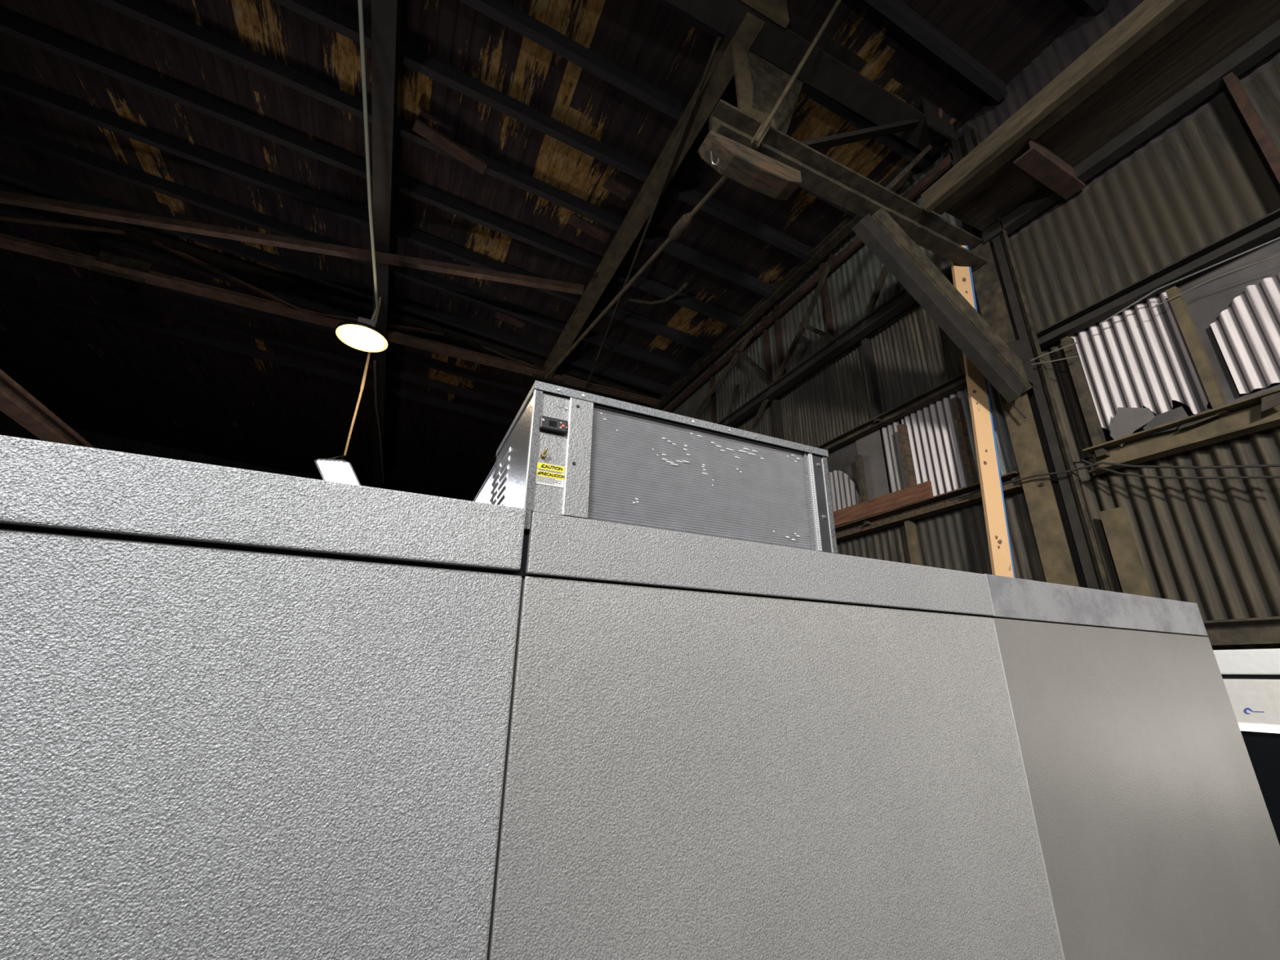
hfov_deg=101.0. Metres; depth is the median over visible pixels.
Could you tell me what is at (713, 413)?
stud
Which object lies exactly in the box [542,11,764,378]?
tie beam
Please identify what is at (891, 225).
wooden beam
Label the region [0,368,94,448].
beam
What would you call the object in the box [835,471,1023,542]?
wall rail
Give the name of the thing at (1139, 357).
window
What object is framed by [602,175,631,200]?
board
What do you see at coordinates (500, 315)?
board
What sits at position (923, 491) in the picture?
plank
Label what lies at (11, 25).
roof purlin
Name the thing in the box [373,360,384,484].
cable
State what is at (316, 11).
roof purlin
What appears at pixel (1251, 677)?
cooler
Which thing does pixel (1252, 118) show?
stud
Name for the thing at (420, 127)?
board
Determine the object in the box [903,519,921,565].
stud
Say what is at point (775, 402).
stud
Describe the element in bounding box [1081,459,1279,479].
cable
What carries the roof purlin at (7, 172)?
attached to the ceiling
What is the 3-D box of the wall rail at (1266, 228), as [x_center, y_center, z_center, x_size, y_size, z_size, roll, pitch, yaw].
[4.824,-2.084,2.761,0.100,0.130,5.315,10,-22,-23]
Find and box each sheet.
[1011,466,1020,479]
[1110,407,1155,446]
[1142,406,1188,435]
[1177,408,1219,429]
[1261,391,1279,412]
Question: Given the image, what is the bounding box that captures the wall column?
[941,130,1087,587]
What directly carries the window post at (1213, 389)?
on the wall rail at (1246, 417)
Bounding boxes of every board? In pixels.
[412,117,488,174]
[494,310,525,328]
[567,213,610,243]
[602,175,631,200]
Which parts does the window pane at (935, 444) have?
window pane, window pane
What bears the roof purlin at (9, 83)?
attached to the ceiling
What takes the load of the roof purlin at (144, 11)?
attached to the ceiling
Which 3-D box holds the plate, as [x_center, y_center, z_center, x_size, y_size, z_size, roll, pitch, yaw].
[1.432,-4.005,5.352,1.192,2.185,0.040,10,-22,-23]
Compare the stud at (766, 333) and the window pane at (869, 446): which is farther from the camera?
the stud at (766, 333)
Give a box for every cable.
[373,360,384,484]
[948,462,1279,501]
[1011,400,1026,418]
[1030,342,1077,360]
[1031,355,1077,364]
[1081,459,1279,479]
[1098,236,1279,324]
[1148,253,1279,310]
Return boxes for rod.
[544,176,728,378]
[584,35,720,389]
[750,0,841,147]
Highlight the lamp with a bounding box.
[334,316,389,352]
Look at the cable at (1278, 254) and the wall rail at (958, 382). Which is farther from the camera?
the wall rail at (958, 382)
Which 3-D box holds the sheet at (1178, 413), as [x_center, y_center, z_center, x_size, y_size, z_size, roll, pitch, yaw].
[3.975,-0.439,3.995,0.006,0.156,0.267,10,-22,-23]
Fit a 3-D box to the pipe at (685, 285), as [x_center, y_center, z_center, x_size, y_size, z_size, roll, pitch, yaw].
[0.334,-3.100,8.937,1.100,0.061,0.332,-8,-22,22]
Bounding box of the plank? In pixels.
[832,480,933,526]
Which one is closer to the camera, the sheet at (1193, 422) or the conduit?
the sheet at (1193, 422)
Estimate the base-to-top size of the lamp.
0.415 m
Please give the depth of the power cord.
8.21 m
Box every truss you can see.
[0,182,665,407]
[649,161,915,426]
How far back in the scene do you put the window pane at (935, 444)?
5.73 m
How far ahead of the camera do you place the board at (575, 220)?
7.72 m
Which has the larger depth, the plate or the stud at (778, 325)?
the stud at (778, 325)
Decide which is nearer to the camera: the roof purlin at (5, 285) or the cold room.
the cold room
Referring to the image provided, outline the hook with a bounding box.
[710,151,719,165]
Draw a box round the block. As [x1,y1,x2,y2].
[697,130,801,199]
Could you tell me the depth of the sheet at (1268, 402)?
3.48 m
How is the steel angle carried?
on the floor
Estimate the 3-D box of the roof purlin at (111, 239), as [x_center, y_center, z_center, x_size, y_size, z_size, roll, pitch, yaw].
[-8.153,-3.871,9.293,18.964,1.611,0.100,10,-22,-23]
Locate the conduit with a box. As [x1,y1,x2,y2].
[357,0,378,319]
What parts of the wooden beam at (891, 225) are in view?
gusset plate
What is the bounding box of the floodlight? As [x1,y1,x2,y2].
[314,454,360,485]
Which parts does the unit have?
valve stem, control plate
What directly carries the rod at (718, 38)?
attached to the tie beam at (721, 72)
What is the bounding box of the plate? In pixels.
[731,39,803,133]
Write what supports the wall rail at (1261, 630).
attached to the wall column
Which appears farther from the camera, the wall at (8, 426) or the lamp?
the wall at (8, 426)
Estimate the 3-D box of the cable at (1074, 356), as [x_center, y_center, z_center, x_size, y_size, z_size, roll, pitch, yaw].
[3.650,-1.061,4.730,0.012,0.163,0.446,10,-22,-23]
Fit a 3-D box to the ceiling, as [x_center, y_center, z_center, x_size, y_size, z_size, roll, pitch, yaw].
[-6.934,-4.774,7.057,19.500,1.462,29.000,10,-22,-23]
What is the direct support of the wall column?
on the floor
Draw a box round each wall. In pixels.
[0,413,322,479]
[658,0,1279,649]
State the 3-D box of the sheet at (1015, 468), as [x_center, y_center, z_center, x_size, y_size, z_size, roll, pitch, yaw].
[3.537,-0.065,4.897,0.006,0.142,0.190,10,-22,-23]
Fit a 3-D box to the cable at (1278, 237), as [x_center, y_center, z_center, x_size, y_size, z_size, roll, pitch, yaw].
[4.111,-1.509,4.008,0.012,0.068,1.081,10,-22,-23]
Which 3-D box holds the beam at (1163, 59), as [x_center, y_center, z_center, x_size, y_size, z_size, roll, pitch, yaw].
[4.394,-3.446,3.086,1.025,0.260,5.400,10,-22,-23]
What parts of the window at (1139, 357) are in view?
window pane, window pane, window pane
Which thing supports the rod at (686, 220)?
attached to the block
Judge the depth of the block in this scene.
4.18 m
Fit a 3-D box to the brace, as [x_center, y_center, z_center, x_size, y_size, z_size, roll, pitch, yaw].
[2.298,-3.583,5.481,1.823,1.298,0.100,8,-21,-19]
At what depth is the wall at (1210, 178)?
4.63 m
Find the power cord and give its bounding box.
[343,297,382,456]
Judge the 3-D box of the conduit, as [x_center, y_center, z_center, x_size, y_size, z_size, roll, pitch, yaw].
[-3.192,-3.376,6.241,0.121,1.212,3.688,8,-21,-19]
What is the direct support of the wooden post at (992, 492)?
on the floor
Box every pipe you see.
[0,191,583,294]
[627,281,688,305]
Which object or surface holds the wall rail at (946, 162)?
attached to the wall column
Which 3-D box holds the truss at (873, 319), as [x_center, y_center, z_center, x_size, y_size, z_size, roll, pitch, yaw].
[-0.520,-0.204,13.880,0.140,2.048,18.050,10,-22,-23]
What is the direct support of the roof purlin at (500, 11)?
attached to the ceiling
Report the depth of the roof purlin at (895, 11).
5.34 m
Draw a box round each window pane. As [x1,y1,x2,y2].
[826,418,906,511]
[901,379,1017,496]
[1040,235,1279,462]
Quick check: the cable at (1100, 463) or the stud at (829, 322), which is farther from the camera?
the stud at (829, 322)
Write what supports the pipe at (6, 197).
attached to the tie beam at (385, 14)
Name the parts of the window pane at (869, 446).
window pane, window pane, window pane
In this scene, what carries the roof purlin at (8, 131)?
attached to the ceiling
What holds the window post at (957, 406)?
on the wall rail at (939, 504)
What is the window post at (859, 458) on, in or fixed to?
on the wall rail at (939, 504)
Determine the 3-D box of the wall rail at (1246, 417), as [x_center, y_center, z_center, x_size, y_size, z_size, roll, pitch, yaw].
[4.833,-0.929,2.221,0.140,0.200,5.095,10,-22,-23]
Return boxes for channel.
[961,124,1101,590]
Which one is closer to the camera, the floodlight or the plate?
the plate
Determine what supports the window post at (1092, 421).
on the wall rail at (1246, 417)
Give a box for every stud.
[709,360,716,423]
[761,312,773,402]
[771,396,782,439]
[773,301,786,393]
[819,258,837,359]
[861,334,881,423]
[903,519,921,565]
[1222,71,1279,183]
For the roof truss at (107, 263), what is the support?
attached to the ceiling
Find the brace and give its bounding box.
[800,118,920,150]
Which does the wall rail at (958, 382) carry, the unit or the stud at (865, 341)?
the stud at (865, 341)
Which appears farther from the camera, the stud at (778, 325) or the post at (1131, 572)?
the stud at (778, 325)
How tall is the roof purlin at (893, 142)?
1.611 m
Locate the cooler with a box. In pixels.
[1213,648,1279,844]
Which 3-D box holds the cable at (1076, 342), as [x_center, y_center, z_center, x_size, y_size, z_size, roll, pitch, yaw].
[3.658,-1.126,4.739,0.012,0.047,0.471,10,-22,-23]
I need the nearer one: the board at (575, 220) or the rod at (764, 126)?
the rod at (764, 126)
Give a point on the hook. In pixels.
(711, 156)
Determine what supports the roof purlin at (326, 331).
attached to the ceiling
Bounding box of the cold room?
[0,435,1279,959]
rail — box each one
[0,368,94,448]
[663,152,953,412]
[816,372,967,453]
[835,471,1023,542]
[1027,208,1279,349]
[1082,387,1279,474]
[1202,616,1279,645]
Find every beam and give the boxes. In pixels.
[371,0,401,488]
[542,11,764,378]
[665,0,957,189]
[708,99,1036,402]
[920,0,1279,246]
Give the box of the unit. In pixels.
[473,380,837,553]
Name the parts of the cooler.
cornice, header panel, glass door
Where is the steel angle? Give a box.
[971,124,1110,591]
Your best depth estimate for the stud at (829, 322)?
7.75 m
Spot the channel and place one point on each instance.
(1070, 503)
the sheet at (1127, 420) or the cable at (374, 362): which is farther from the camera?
the cable at (374, 362)
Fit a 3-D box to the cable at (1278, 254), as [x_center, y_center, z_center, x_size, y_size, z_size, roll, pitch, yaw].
[4.169,-1.438,3.845,0.008,0.060,0.733,10,-22,-23]
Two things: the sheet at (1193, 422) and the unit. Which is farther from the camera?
the sheet at (1193, 422)
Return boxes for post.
[854,454,871,525]
[896,423,917,487]
[950,245,1015,577]
[950,396,978,484]
[1060,336,1110,458]
[1099,506,1152,596]
[1164,285,1231,416]
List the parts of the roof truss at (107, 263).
gusset plate, gusset plate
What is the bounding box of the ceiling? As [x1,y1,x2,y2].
[0,0,1089,501]
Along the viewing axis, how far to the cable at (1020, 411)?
4.84 m
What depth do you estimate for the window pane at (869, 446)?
6.65 m
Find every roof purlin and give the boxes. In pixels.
[0,10,749,332]
[0,71,721,357]
[0,120,697,378]
[0,162,675,398]
[0,203,651,407]
[0,228,530,395]
[0,254,521,412]
[0,278,513,426]
[93,0,782,302]
[271,0,822,266]
[458,0,857,217]
[656,0,930,169]
[864,0,1008,102]
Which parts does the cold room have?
wall panel, header panel, header panel, wall panel, header panel, wall panel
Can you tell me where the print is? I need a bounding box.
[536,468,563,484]
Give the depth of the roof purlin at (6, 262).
10.99 m
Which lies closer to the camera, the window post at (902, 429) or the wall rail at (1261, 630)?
the wall rail at (1261, 630)

